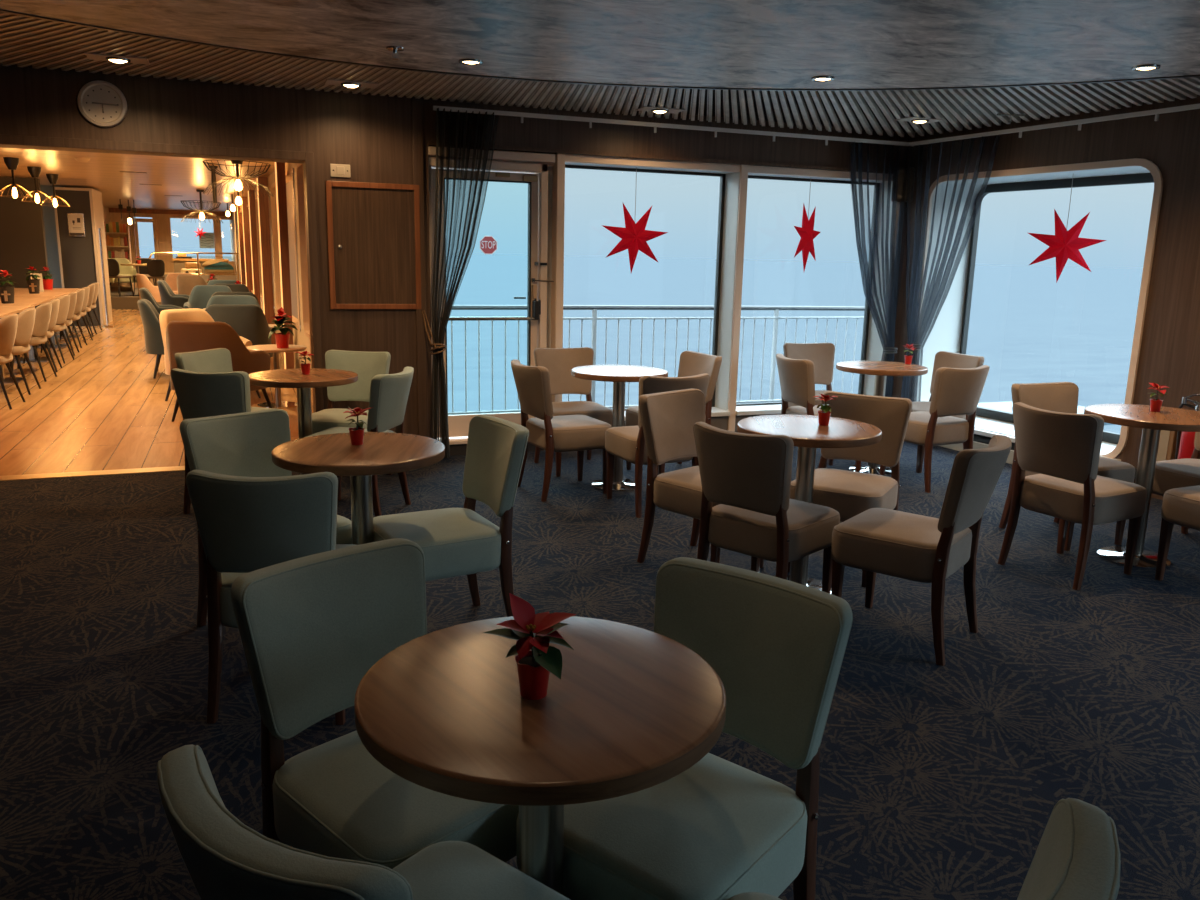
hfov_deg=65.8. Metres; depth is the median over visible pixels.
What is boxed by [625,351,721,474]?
dining chair
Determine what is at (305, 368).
pot
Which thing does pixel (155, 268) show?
chair
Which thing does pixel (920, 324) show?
curtain
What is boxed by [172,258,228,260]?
countertop
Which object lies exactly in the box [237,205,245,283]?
wooden fin
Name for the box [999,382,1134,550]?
dining chair
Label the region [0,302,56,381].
cafe chair
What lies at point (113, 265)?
chair
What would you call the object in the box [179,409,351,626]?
dining chair
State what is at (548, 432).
dining chair
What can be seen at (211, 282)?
armchair
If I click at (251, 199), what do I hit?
wooden fin
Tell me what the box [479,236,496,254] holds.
sticker
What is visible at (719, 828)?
dining chair
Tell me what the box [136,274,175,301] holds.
armchair
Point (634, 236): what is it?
star
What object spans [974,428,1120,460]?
trim
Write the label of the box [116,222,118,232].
magazine
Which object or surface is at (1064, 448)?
dining chair
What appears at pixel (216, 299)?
armchair
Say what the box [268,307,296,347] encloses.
poinsettia
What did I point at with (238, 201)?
pendant
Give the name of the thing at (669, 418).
dining chair
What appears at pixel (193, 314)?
armchair
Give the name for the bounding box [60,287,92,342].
cafe chair
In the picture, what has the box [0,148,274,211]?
ceiling
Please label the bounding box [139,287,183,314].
armchair
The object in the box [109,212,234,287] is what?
wall
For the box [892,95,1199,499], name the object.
wall
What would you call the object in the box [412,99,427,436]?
trim
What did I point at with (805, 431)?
round table
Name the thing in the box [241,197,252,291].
wooden fin
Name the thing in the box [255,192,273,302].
window
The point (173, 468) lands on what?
trim
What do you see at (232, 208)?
pendant
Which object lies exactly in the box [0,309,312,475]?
floor
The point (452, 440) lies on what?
trim
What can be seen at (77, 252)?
wall pillar
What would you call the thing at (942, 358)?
dining chair
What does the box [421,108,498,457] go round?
curtain
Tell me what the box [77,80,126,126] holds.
wall clock
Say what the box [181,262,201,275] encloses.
bench
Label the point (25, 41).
ceiling slats
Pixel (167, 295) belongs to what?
armchair
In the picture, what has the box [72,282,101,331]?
cafe chair
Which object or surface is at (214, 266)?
sofa
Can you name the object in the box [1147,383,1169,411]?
poinsettia
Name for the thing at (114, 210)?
trim
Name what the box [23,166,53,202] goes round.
pendant lamp
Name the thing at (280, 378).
round table
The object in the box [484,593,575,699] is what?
poinsettia
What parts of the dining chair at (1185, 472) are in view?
seat, leg, backrest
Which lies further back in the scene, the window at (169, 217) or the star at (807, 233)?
the window at (169, 217)
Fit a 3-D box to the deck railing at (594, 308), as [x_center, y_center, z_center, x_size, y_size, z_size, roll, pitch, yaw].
[0.778,-0.759,8.393,5.200,1.071,0.497,-3,13,-21]
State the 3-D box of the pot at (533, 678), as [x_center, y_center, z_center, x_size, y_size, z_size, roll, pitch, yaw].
[-0.107,0.367,1.510,0.062,0.064,0.062,-3,13,-21]
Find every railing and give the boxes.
[148,252,239,285]
[448,305,864,414]
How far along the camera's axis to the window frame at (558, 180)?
6.97 m
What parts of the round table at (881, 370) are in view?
plate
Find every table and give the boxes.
[0,297,57,361]
[0,305,34,382]
[14,288,81,337]
[14,291,73,346]
[120,264,146,295]
[246,344,305,408]
[249,368,357,474]
[272,432,444,544]
[354,616,725,894]
[571,365,667,491]
[737,415,881,593]
[836,361,927,475]
[1084,404,1199,568]
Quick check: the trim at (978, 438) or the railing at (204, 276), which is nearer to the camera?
the trim at (978, 438)
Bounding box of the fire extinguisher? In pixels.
[1175,394,1199,458]
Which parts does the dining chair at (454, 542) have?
seat, leg, backrest, leg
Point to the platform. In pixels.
(125, 301)
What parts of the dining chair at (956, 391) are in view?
leg, leg, leg, seat, backrest, leg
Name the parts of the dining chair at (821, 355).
backrest, seat, leg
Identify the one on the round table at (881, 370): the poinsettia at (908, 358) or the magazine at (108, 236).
the poinsettia at (908, 358)
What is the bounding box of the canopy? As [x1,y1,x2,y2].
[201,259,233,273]
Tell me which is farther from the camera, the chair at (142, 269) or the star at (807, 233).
the chair at (142, 269)
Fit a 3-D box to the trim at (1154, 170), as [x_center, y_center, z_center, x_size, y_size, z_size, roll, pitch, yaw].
[3.063,-1.046,6.823,0.200,1.980,1.964,-3,13,-21]
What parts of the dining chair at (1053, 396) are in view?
leg, backrest, leg, seat, leg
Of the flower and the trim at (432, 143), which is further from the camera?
the trim at (432, 143)
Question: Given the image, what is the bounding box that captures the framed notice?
[67,213,85,236]
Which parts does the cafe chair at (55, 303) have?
seat, leg, backrest, leg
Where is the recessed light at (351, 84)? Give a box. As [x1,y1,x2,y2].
[324,79,377,87]
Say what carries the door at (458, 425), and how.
in the wall at (368, 133)
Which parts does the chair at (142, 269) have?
backrest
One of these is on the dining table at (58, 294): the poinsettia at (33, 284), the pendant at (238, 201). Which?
the poinsettia at (33, 284)
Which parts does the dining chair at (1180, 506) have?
leg, seat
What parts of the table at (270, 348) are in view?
plate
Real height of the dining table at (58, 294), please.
0.750 m
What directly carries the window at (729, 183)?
in the wall at (368, 133)
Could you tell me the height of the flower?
0.008 m
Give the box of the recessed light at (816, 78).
[811,76,834,81]
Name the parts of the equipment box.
label plate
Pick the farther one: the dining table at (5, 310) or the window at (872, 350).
the dining table at (5, 310)
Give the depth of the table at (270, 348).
8.71 m
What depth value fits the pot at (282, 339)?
8.59 m
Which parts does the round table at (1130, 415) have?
plate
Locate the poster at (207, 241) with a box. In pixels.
[199,232,214,247]
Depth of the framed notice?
16.58 m
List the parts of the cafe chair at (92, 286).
leg, backrest, leg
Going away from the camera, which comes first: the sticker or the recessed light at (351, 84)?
the recessed light at (351, 84)
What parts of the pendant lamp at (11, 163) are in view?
stem, bulb, lamp shade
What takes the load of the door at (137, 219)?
in the wall at (162, 219)
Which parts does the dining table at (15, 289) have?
foot plate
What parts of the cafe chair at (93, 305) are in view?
backrest, leg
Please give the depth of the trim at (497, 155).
6.53 m
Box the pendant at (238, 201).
[235,191,241,204]
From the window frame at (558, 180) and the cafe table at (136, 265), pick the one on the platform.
the cafe table at (136, 265)
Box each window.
[131,215,155,260]
[168,216,216,261]
[218,217,233,262]
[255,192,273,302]
[271,167,300,330]
[297,163,309,338]
[565,154,740,420]
[736,165,892,415]
[960,173,1153,443]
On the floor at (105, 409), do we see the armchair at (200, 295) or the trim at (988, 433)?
the armchair at (200, 295)
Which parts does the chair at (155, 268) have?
seat, backrest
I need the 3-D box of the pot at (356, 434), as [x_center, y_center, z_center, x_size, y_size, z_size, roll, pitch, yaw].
[-0.900,-0.051,3.438,0.060,0.060,0.060,-3,13,-21]
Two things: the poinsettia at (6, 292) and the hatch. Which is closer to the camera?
the hatch
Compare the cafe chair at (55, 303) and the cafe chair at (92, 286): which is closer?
the cafe chair at (55, 303)
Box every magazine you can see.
[107,235,109,245]
[109,222,112,231]
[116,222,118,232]
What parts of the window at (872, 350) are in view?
sill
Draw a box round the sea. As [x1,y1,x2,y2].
[139,247,1142,432]
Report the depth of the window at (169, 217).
26.78 m
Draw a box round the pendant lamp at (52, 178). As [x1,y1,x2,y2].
[41,174,69,206]
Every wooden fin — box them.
[234,211,237,252]
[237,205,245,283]
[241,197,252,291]
[248,190,260,306]
[257,177,275,343]
[275,162,293,368]
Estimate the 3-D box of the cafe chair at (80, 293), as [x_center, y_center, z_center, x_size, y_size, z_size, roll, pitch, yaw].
[-7.703,-1.904,13.394,0.536,0.833,0.450,-3,12,-19]
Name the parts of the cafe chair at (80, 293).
seat, leg, backrest, leg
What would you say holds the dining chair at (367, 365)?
on the floor at (937, 782)
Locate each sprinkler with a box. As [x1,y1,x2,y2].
[385,46,404,59]
[997,113,1024,121]
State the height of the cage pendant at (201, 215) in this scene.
0.582 m
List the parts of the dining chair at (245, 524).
leg, backrest, seat, leg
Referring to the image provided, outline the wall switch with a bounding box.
[330,164,350,177]
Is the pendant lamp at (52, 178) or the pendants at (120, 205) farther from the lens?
the pendants at (120, 205)
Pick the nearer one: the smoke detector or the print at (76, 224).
the smoke detector
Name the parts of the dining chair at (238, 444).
leg, backrest, seat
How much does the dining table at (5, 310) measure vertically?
0.750 m
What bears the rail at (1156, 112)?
attached to the ceiling slats
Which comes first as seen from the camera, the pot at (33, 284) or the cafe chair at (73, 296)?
the cafe chair at (73, 296)
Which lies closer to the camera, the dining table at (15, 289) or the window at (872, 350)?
the window at (872, 350)
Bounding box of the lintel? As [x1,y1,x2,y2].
[428,146,553,165]
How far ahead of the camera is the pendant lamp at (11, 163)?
11.42 m
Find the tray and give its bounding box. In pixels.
[176,254,191,258]
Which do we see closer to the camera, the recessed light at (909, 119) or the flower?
the flower
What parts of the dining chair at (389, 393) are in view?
leg, seat, leg, backrest, leg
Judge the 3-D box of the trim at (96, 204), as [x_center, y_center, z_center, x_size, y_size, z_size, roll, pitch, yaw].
[-9.620,-3.588,17.309,0.615,2.440,1.320,-3,13,-21]
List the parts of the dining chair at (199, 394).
leg, backrest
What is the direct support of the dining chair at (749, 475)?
on the floor at (937, 782)
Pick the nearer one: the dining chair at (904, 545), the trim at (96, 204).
the dining chair at (904, 545)
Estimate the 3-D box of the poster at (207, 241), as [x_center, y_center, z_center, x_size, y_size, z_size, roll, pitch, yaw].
[-11.423,-6.088,26.959,0.400,0.450,0.016,-3,13,-21]
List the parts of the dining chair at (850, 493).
leg, seat, leg, backrest, leg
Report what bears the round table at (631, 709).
on the floor at (937, 782)
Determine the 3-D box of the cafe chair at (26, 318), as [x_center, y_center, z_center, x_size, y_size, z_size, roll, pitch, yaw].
[-5.847,-0.982,9.171,0.536,0.833,0.450,-3,12,-18]
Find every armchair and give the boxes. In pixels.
[107,258,136,293]
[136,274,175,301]
[137,299,163,378]
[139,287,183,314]
[157,280,188,307]
[159,308,260,400]
[165,273,192,293]
[166,320,271,421]
[177,275,206,295]
[184,285,231,308]
[205,295,259,309]
[205,305,272,356]
[207,280,237,284]
[212,292,262,310]
[214,284,249,291]
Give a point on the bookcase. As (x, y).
(114, 286)
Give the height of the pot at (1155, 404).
0.060 m
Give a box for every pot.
[0,285,14,303]
[26,279,39,293]
[43,279,52,289]
[274,333,289,347]
[300,363,310,374]
[349,427,364,444]
[515,650,549,699]
[817,411,830,425]
[904,355,912,363]
[1150,399,1162,411]
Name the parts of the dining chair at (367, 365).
leg, seat, backrest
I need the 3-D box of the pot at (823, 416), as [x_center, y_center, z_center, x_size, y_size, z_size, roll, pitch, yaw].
[0.979,-0.139,4.056,0.060,0.060,0.060,-3,13,-21]
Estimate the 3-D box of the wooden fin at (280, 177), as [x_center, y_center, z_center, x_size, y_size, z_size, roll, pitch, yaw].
[-3.696,-2.135,10.874,0.109,2.480,0.140,-3,13,-21]
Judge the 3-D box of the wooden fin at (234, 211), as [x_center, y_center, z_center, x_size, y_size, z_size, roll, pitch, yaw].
[-9.709,-5.343,24.917,0.111,2.200,0.140,-3,13,-21]
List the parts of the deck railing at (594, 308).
post, handrail, post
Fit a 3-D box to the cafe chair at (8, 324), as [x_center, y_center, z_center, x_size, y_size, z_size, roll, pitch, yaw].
[-5.509,-0.804,8.355,0.536,0.833,0.450,-2,12,-17]
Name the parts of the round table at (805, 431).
plate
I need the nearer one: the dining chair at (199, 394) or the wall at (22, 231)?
the dining chair at (199, 394)
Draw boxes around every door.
[134,218,159,284]
[432,168,553,436]
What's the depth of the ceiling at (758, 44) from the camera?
4.04 m
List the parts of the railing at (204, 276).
rail, post, panel, post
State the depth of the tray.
25.81 m
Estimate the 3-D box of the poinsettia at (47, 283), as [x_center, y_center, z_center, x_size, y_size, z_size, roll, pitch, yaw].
[-8.708,-2.714,14.645,0.240,0.357,0.238,-3,13,-21]
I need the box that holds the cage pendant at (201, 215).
[181,190,221,222]
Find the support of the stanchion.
on the floor at (105, 409)
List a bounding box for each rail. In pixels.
[433,106,909,145]
[909,103,1199,145]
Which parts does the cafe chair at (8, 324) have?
leg, seat, backrest, leg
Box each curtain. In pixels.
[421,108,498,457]
[849,142,909,396]
[901,136,999,401]
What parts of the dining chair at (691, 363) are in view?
leg, seat, backrest, leg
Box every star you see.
[194,218,205,238]
[602,167,667,272]
[794,179,819,270]
[1028,173,1106,282]
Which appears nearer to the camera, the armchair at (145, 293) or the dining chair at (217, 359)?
the dining chair at (217, 359)
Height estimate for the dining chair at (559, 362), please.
0.813 m
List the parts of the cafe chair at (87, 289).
backrest, leg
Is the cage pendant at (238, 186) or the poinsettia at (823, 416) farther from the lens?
the cage pendant at (238, 186)
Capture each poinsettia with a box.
[0,270,15,303]
[25,266,41,293]
[41,267,53,289]
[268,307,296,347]
[296,351,312,374]
[343,407,373,444]
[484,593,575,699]
[814,394,836,425]
[904,344,915,363]
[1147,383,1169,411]
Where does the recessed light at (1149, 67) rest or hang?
in the ceiling at (758, 44)
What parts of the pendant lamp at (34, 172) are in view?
stem, bulb, lamp shade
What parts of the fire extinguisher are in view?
lever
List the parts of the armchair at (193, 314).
leg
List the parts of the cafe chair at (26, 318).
seat, leg, backrest, leg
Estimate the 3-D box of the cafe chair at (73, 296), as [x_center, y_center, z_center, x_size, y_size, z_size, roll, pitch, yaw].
[-7.284,-1.699,12.454,0.536,0.833,0.450,-3,13,-21]
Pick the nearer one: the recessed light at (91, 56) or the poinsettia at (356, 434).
the poinsettia at (356, 434)
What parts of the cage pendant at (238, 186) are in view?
stem, bulb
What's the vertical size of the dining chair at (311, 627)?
0.813 m
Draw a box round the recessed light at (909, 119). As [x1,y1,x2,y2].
[895,116,944,122]
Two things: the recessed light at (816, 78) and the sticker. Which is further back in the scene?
the sticker
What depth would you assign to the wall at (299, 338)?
11.16 m
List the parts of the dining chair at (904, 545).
leg, leg, seat, leg, leg, backrest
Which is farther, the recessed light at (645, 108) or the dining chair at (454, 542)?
the recessed light at (645, 108)
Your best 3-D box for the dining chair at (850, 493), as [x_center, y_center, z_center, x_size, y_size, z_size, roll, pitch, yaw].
[1.195,0.163,4.457,0.441,0.813,0.575,8,14,30]
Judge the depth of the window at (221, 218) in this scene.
27.14 m
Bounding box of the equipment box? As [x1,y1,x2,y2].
[1156,430,1176,460]
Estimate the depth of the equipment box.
5.85 m
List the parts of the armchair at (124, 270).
seat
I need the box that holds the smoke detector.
[74,157,89,161]
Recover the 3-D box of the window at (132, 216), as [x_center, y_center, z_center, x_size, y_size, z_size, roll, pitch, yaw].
[-13.006,-6.044,26.510,0.580,1.300,0.130,-3,13,-21]
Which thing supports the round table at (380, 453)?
on the floor at (937, 782)
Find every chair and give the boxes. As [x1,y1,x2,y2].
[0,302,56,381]
[0,314,25,408]
[11,308,40,394]
[12,299,62,371]
[23,295,74,363]
[36,292,79,355]
[45,289,86,347]
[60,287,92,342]
[61,284,96,335]
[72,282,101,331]
[107,259,133,296]
[133,259,154,294]
[147,259,164,285]
[157,744,570,899]
[170,368,290,513]
[175,348,286,412]
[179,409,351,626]
[186,469,354,724]
[230,538,518,868]
[302,367,413,516]
[312,350,391,474]
[373,415,528,616]
[511,359,611,501]
[516,557,852,899]
[534,347,611,475]
[605,373,709,517]
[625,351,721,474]
[637,389,763,567]
[693,422,839,593]
[727,798,1120,899]
[776,354,860,471]
[783,342,835,406]
[788,391,911,586]
[831,435,1011,665]
[879,365,989,492]
[911,351,983,471]
[998,402,1146,589]
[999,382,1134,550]
[1152,405,1199,533]
[1155,485,1199,580]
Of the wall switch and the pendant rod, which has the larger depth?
the pendant rod
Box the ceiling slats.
[0,12,1199,137]
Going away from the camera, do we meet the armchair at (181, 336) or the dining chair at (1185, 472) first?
the dining chair at (1185, 472)
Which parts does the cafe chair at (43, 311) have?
seat, leg, backrest, leg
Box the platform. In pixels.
[110,288,160,308]
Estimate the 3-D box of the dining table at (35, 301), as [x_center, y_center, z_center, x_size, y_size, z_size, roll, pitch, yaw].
[-7.578,-1.492,11.623,1.150,0.750,1.890,-3,13,-21]
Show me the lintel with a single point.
(549, 164)
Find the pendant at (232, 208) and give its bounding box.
[230,194,235,210]
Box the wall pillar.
[55,190,100,325]
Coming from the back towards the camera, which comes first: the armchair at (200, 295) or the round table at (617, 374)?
the armchair at (200, 295)
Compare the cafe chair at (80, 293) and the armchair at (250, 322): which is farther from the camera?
the cafe chair at (80, 293)
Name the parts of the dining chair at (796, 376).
leg, backrest, seat, leg, leg, leg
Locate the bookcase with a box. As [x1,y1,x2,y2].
[105,226,133,291]
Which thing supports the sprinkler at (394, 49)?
attached to the ceiling at (758, 44)
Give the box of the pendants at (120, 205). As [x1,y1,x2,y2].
[118,199,136,224]
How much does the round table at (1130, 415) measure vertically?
0.750 m
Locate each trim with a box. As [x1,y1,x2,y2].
[0,9,1199,90]
[0,134,323,411]
[0,466,184,480]
[52,187,112,325]
[109,208,231,215]
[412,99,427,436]
[428,147,554,162]
[428,157,547,365]
[429,141,892,173]
[449,436,467,444]
[449,442,544,455]
[547,166,552,347]
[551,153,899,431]
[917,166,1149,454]
[918,158,1162,457]
[973,434,1136,478]
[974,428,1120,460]
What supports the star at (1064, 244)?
hanging from the wall at (1169, 356)
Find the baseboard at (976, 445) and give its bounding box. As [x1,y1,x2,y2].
[939,441,1013,463]
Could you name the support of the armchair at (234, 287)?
on the floor at (105, 409)
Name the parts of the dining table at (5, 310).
foot plate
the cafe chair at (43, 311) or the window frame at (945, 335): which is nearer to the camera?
the window frame at (945, 335)
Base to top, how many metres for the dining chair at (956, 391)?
0.813 m
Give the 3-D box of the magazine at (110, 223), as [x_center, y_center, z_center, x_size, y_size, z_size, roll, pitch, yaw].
[-12.507,-5.693,23.726,0.066,0.251,0.013,-3,13,-21]
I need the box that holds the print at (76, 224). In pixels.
[70,218,83,235]
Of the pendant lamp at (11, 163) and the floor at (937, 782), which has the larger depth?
the pendant lamp at (11, 163)
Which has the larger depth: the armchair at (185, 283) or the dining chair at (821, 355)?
the armchair at (185, 283)
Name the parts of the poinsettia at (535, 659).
stem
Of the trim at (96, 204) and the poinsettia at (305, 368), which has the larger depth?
the trim at (96, 204)
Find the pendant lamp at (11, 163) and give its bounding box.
[0,157,32,197]
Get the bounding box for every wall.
[0,63,910,437]
[0,177,48,318]
[40,185,63,287]
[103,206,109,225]
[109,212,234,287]
[230,163,311,389]
[302,163,313,412]
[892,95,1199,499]
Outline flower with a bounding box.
[526,624,535,630]
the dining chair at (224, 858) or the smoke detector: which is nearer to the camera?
the dining chair at (224, 858)
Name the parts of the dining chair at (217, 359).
backrest, seat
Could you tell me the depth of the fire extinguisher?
5.62 m
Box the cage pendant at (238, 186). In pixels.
[202,159,272,196]
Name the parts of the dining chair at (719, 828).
seat, backrest, leg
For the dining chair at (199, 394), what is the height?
0.813 m
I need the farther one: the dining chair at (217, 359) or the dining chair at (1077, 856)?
the dining chair at (217, 359)
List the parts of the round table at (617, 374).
plate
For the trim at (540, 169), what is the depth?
6.68 m
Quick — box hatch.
[326,181,420,308]
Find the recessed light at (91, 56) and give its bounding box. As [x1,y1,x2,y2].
[84,52,149,64]
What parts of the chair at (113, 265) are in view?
backrest, seat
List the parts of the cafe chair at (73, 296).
seat, leg, backrest, leg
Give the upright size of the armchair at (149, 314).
0.863 m
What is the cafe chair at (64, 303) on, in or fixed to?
on the floor at (105, 409)
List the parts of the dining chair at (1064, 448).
leg, backrest, leg, seat, leg, leg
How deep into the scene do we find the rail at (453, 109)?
6.72 m
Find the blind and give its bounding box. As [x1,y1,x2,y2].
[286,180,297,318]
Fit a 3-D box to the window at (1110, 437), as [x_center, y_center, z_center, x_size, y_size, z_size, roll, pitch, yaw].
[3.505,-1.080,7.034,0.214,1.890,1.872,-3,13,-21]
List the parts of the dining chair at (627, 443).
leg, leg, seat, leg, backrest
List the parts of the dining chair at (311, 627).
leg, backrest, seat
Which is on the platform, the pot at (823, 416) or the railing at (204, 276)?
the railing at (204, 276)
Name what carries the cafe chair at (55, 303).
on the floor at (105, 409)
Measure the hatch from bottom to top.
0.838 m
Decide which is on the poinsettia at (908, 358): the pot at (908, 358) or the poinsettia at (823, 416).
the pot at (908, 358)
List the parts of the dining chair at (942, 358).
seat, backrest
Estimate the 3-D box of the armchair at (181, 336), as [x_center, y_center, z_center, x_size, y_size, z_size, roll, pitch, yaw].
[-3.288,-0.697,8.003,0.780,0.863,0.738,2,12,5]
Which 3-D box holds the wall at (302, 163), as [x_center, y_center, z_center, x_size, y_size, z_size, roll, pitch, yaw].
[-1.761,-1.187,6.537,0.567,2.480,0.100,-3,13,-21]
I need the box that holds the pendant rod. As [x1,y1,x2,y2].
[208,166,217,202]
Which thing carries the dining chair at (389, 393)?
on the floor at (937, 782)
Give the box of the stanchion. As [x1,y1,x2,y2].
[98,228,113,327]
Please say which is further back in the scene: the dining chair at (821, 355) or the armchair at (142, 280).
the armchair at (142, 280)
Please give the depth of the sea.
228.29 m
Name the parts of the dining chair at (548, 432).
leg, backrest, leg, seat, leg, leg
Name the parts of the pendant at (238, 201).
bulb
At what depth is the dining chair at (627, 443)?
5.27 m
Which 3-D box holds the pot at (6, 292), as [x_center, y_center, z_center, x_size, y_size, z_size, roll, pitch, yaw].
[-7.075,-1.856,11.077,0.182,0.207,0.182,-3,13,-21]
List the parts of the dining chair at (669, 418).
leg, backrest, seat, leg, leg, leg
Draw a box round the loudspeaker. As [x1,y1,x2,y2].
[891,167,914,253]
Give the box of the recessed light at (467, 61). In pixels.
[459,58,482,64]
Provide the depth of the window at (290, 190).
11.84 m
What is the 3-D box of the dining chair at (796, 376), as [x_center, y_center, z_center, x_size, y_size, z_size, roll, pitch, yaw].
[1.499,-0.243,6.430,0.575,0.813,0.441,-2,12,-17]
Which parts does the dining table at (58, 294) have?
foot plate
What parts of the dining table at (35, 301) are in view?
foot plate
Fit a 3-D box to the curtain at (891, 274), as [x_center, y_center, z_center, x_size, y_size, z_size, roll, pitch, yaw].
[2.238,-1.284,7.634,0.610,2.350,0.151,-3,13,-21]
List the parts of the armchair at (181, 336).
leg, leg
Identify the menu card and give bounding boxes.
[30,273,43,291]
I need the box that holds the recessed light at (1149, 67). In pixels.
[1131,64,1160,70]
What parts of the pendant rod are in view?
stem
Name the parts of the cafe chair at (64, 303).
seat, leg, backrest, leg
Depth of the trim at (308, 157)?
5.92 m
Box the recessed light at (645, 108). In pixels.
[635,106,684,113]
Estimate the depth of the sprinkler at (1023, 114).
6.24 m
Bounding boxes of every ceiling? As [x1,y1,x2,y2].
[0,0,1199,88]
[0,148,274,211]
[597,87,1015,131]
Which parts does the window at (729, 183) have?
sill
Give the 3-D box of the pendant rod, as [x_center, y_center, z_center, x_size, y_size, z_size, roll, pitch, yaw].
[-4.984,-3.428,11.986,0.120,0.460,0.117,-3,13,-21]
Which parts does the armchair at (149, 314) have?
leg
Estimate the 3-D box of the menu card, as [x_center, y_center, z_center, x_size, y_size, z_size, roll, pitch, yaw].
[-8.437,-2.509,13.908,0.150,0.270,0.022,-3,13,-21]
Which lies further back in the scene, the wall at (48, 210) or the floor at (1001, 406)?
the wall at (48, 210)
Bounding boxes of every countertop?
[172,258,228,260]
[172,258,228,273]
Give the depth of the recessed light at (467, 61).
4.65 m
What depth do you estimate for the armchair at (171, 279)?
21.56 m
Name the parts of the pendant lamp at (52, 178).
lamp shade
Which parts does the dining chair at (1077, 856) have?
seat, backrest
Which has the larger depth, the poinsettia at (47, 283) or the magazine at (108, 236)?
the magazine at (108, 236)
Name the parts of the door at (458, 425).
handle, handle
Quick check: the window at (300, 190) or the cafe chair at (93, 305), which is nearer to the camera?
the window at (300, 190)
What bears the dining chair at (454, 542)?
on the floor at (937, 782)
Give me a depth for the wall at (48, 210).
16.78 m
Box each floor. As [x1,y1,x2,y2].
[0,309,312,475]
[0,441,1199,899]
[978,401,1114,424]
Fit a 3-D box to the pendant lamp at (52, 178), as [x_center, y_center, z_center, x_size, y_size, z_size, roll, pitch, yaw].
[-8.217,-3.901,13.966,0.383,0.480,0.383,-3,13,-21]
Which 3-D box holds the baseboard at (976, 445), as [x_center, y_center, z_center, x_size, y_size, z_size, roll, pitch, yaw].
[2.990,0.013,7.104,0.248,0.100,2.225,-3,13,-21]
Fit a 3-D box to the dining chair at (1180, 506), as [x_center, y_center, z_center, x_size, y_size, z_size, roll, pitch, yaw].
[2.935,0.256,4.191,0.440,0.813,0.575,-4,13,-24]
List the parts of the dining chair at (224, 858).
backrest, seat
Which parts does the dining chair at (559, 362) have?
leg, leg, backrest, seat, leg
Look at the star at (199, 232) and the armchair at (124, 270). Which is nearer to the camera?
the armchair at (124, 270)
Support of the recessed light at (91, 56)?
attached to the ceiling slats
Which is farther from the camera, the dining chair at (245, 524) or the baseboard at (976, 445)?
the baseboard at (976, 445)
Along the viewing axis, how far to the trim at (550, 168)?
6.86 m
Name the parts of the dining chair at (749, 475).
leg, backrest, leg, seat, leg, leg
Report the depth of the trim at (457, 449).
6.80 m
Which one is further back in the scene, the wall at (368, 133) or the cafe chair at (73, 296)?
the cafe chair at (73, 296)
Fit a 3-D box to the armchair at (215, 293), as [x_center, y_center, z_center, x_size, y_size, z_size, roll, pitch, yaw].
[-5.199,-1.826,13.205,0.780,0.863,0.737,-4,13,-24]
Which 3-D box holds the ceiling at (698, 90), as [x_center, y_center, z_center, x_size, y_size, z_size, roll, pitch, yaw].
[0.414,-1.439,1.809,10.600,0.001,9.983,-3,13,-21]
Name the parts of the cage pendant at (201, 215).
stem, bulb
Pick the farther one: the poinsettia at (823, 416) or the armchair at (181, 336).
the armchair at (181, 336)
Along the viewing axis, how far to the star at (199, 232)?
25.32 m
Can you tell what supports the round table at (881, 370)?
on the floor at (937, 782)

